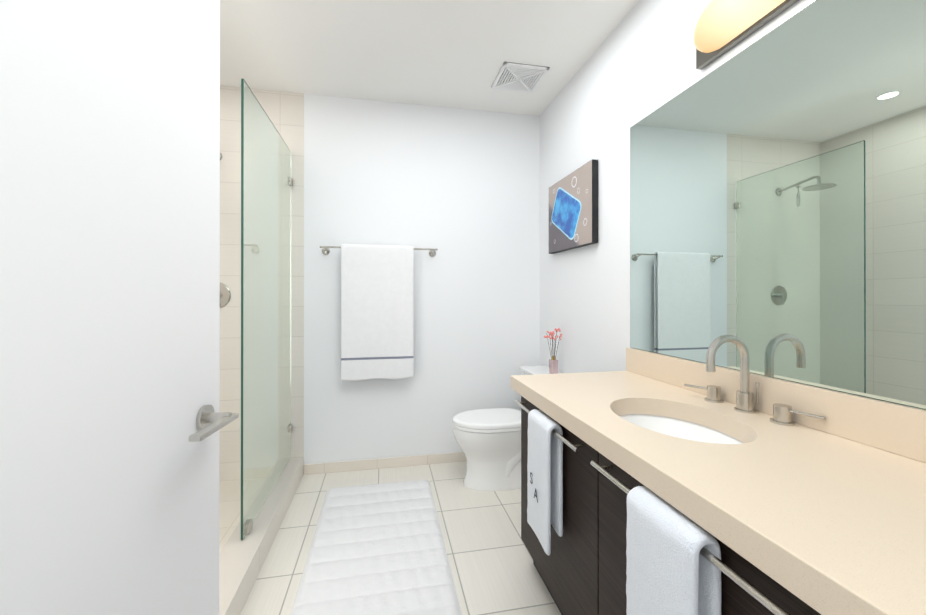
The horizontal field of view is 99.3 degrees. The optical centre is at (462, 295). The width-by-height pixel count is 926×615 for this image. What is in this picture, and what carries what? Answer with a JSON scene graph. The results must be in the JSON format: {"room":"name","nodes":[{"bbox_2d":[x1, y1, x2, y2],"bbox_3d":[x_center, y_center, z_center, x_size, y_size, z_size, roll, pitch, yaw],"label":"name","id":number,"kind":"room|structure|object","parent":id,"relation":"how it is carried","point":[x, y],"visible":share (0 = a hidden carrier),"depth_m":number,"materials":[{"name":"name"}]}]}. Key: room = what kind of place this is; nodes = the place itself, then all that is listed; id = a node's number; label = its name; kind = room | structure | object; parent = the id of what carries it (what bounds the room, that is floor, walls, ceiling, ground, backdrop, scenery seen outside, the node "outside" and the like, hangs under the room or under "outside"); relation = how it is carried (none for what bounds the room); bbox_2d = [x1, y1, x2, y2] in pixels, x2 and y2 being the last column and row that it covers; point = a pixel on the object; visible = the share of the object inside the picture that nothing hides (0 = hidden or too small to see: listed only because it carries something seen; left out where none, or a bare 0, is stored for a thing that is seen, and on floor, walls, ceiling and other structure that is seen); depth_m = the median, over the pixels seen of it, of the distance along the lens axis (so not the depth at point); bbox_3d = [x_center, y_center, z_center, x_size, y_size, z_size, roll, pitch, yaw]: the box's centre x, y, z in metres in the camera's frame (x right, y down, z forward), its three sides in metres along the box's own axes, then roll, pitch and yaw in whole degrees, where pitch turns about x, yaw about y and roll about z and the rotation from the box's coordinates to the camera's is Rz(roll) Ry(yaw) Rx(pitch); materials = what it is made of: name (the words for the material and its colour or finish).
{"room":"bathroom","nodes":[
{"label":"bathroom","id":0,"kind":"room"},
{"bbox_2d":[219,86,539,480],"bbox_3d":[-0.829,-0.081,2.928,2.930,2.725,0.100,0,0,-11],"label":"wall","id":1,"kind":"structure","parent":0,"point":[458,189],"depth_m":2.95,"materials":[{"name":"white paint"}]},
{"bbox_2d":[220,283,230,307],"bbox_3d":[-1.687,0.001,2.675,0.180,0.180,0.060,0,0,-11],"label":"shower valve","id":2,"kind":"object","parent":1,"relation":"attached to","point":[225,295],"visible":0.27,"depth_m":2.71,"materials":[{"name":"silver metal"}]},
{"bbox_2d":[219,457,303,614],"bbox_3d":[-1.040,1.217,1.915,0.160,0.125,1.800,0,0,-11],"label":"shower curb","id":3,"kind":"structure","parent":1,"relation":"attached to","point":[241,562],"depth_m":1.83,"materials":[{"name":"tile"}]},
{"bbox_2d":[241,79,290,539],"bbox_3d":[-1.130,0.067,2.316,0.010,2.166,0.960,0,0,-11],"label":"glass shower door","id":4,"kind":"structure","parent":3,"relation":"on","point":[265,302],"depth_m":2.15,"materials":[{"name":"teal"}]},
{"bbox_2d":[246,177,292,534],"bbox_3d":[-1.135,0.165,2.344,0.036,1.980,0.924,0,0,-11],"label":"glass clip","id":5,"kind":"object","parent":4,"relation":"attached to","point":[249,526],"visible":0.52,"depth_m":1.92,"materials":[{"name":"silver metal"}]},
{"bbox_2d":[320,246,437,256],"bbox_3d":[-0.604,-0.319,2.880,0.838,0.056,0.083,0,0,-11],"label":"towel rail","id":6,"kind":"object","parent":1,"relation":"attached to","point":[326,251],"visible":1,"depth_m":2.84,"materials":[{"name":"silver metal"}]},
{"bbox_2d":[341,244,413,380],"bbox_3d":[-0.614,0.122,2.841,0.511,0.973,0.062,0,0,-11],"label":"hanging towel","id":7,"kind":"object","parent":6,"relation":"hanging from","point":[377,316],"visible":1,"depth_m":2.82,"materials":[{"name":"white fabric"}]},
{"bbox_2d":[304,452,466,474],"bbox_3d":[-0.259,1.246,2.982,1.789,0.072,0.014,0,0,-11],"label":"baseboard","id":8,"kind":"structure","parent":1,"relation":"attached to","point":[343,466],"depth_m":2.90,"materials":[{"name":"tile"}]},
{"bbox_2d":[219,461,561,614],"bbox_3d":[-0.442,1.329,1.244,3.030,0.100,3.550,0,0,-11],"label":"floor","id":9,"kind":"structure","parent":0,"point":[494,571],"depth_m":2.06,"materials":[{"name":"tile"}]},
{"bbox_2d":[291,480,460,614],"bbox_3d":[-0.403,1.265,1.850,0.671,0.026,1.624,0,0,-11],"label":"rug","id":10,"kind":"object","parent":9,"relation":"on","point":[377,549],"visible":1,"depth_m":1.88,"materials":[{"name":"white fabric"}]},
{"bbox_2d":[452,365,561,490],"bbox_3d":[0.310,0.910,2.716,0.774,0.742,0.494,0,0,-11],"label":"toilet","id":11,"kind":"object","parent":9,"relation":"on","point":[488,441],"visible":0.58,"depth_m":2.59,"materials":[{"name":"white ceramic"}]},
{"bbox_2d":[544,328,561,373],"bbox_3d":[0.618,0.382,2.697,0.111,0.314,0.140,0,0,-11],"label":"flower vase","id":12,"kind":"object","parent":11,"relation":"on","point":[553,365],"visible":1,"depth_m":2.69,"materials":[{"name":"pink"}]},
{"bbox_2d":[511,379,925,614],"bbox_3d":[0.710,0.859,1.065,0.636,0.839,1.784,0,0,-11],"label":"bathroom vanity","id":13,"kind":"object","parent":9,"relation":"on","point":[793,498],"depth_m":0.89,"materials":[{"name":"black"}]},
{"bbox_2d":[527,409,562,554],"bbox_3d":[0.308,0.690,1.492,0.068,0.468,0.201,0,0,-11],"label":"hand towel","id":14,"kind":"object","parent":13,"relation":"hanging from","point":[545,464],"visible":1,"depth_m":1.43,"materials":[{"name":"white fabric"}]},
{"bbox_2d":[626,486,720,614],"bbox_3d":[0.435,0.828,0.839,0.082,0.754,0.211,0,0,-11],"label":"hand towel","id":15,"kind":"object","parent":13,"relation":"hanging from","point":[671,569],"visible":0.98,"depth_m":0.80,"materials":[{"name":"white fabric"}]},
{"bbox_2d":[619,414,742,443],"bbox_3d":[0.666,0.511,1.238,0.464,0.136,0.626,0,0,-11],"label":"basin","id":16,"kind":"object","parent":13,"relation":"in","point":[680,426],"depth_m":1.38,"materials":[{"name":"white ceramic"}]},
{"bbox_2d":[684,335,825,425],"bbox_3d":[0.877,0.256,1.288,0.178,0.254,0.439,0,0,-11],"label":"faucet","id":17,"kind":"object","parent":13,"relation":"on","point":[742,397],"depth_m":1.27,"materials":[{"name":"silver metal"}]},
{"bbox_2d":[220,0,638,115],"bbox_3d":[-0.442,-1.496,1.249,3.030,0.100,3.550,0,0,-11],"label":"ceiling","id":18,"kind":"structure","parent":0,"point":[451,53],"depth_m":2.28,"materials":[{"name":"white paint"}]},
{"bbox_2d":[491,62,549,92],"bbox_3d":[0.372,-1.435,2.610,0.300,0.017,0.300,0,0,-11],"label":"ceiling vent","id":19,"kind":"object","parent":18,"relation":"in","point":[519,77],"visible":0.96,"depth_m":2.59,"materials":[{"name":"grey"}]},
{"bbox_2d":[511,375,890,614],"bbox_3d":[0.401,0.412,1.004,0.001,0.055,1.780,0,0,-11],"label":"countertop","id":20,"kind":"structure","parent":0,"relation":"attached to","point":[836,596],"depth_m":0.68,"materials":[{"name":"beige stone"}]},
{"bbox_2d":[540,0,923,409],"bbox_3d":[0.995,-0.083,1.534,0.100,2.725,3.550,0,0,-11],"label":"wall","id":21,"kind":"structure","parent":0,"point":[638,65],"depth_m":2.21,"materials":[{"name":"white paint"}]},
{"bbox_2d":[515,371,630,382],"bbox_3d":[0.536,0.414,1.941,0.628,0.055,0.001,0,0,-11],"label":"countertop","id":22,"kind":"structure","parent":21,"relation":"attached to","point":[566,377],"depth_m":1.83,"materials":[{"name":"beige stone"}]},
{"bbox_2d":[549,159,597,253],"bbox_3d":[0.709,-0.546,2.594,0.042,0.485,0.620,0,0,-11],"label":"picture","id":23,"kind":"object","parent":21,"relation":"attached to","point":[573,210],"visible":1,"depth_m":2.50,"materials":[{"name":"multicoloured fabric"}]},
{"bbox_2d":[693,0,798,69],"bbox_3d":[0.952,-0.987,1.262,0.087,0.202,0.570,0,0,-11],"label":"light","id":24,"kind":"object","parent":21,"relation":"attached to","point":[722,27],"visible":1,"depth_m":1.36,"materials":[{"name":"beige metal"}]},
{"bbox_2d":[630,0,925,409],"bbox_3d":[1.014,-0.292,1.156,0.006,1.112,1.700,0,0,-11],"label":"mirror","id":25,"kind":"object","parent":21,"relation":"attached to","point":[778,201],"visible":1,"depth_m":1.18,"materials":[{"name":"teal mirror"}]},
{"bbox_2d":[631,371,925,478],"bbox_3d":[1.022,0.412,1.128,0.001,0.055,1.780,0,0,-11],"label":"countertop","id":26,"kind":"structure","parent":21,"relation":"attached to","point":[884,455],"depth_m":1.10,"materials":[{"name":"beige stone"}]},
{"bbox_3d":[-0.662,-0.086,0.183,0.100,2.725,1.550,0,0,-11],"label":"wall","id":27,"kind":"structure","parent":0,"visible":0},
{"bbox_2d":[0,0,238,614],"bbox_3d":[-0.549,0.123,0.528,0.211,2.292,0.869,0,0,-11],"label":"door","id":28,"kind":"structure","parent":27,"relation":"in","point":[113,420],"depth_m":0.63,"materials":[{"name":"painted wood"},{"name":"brushed nickel"}]}
]}

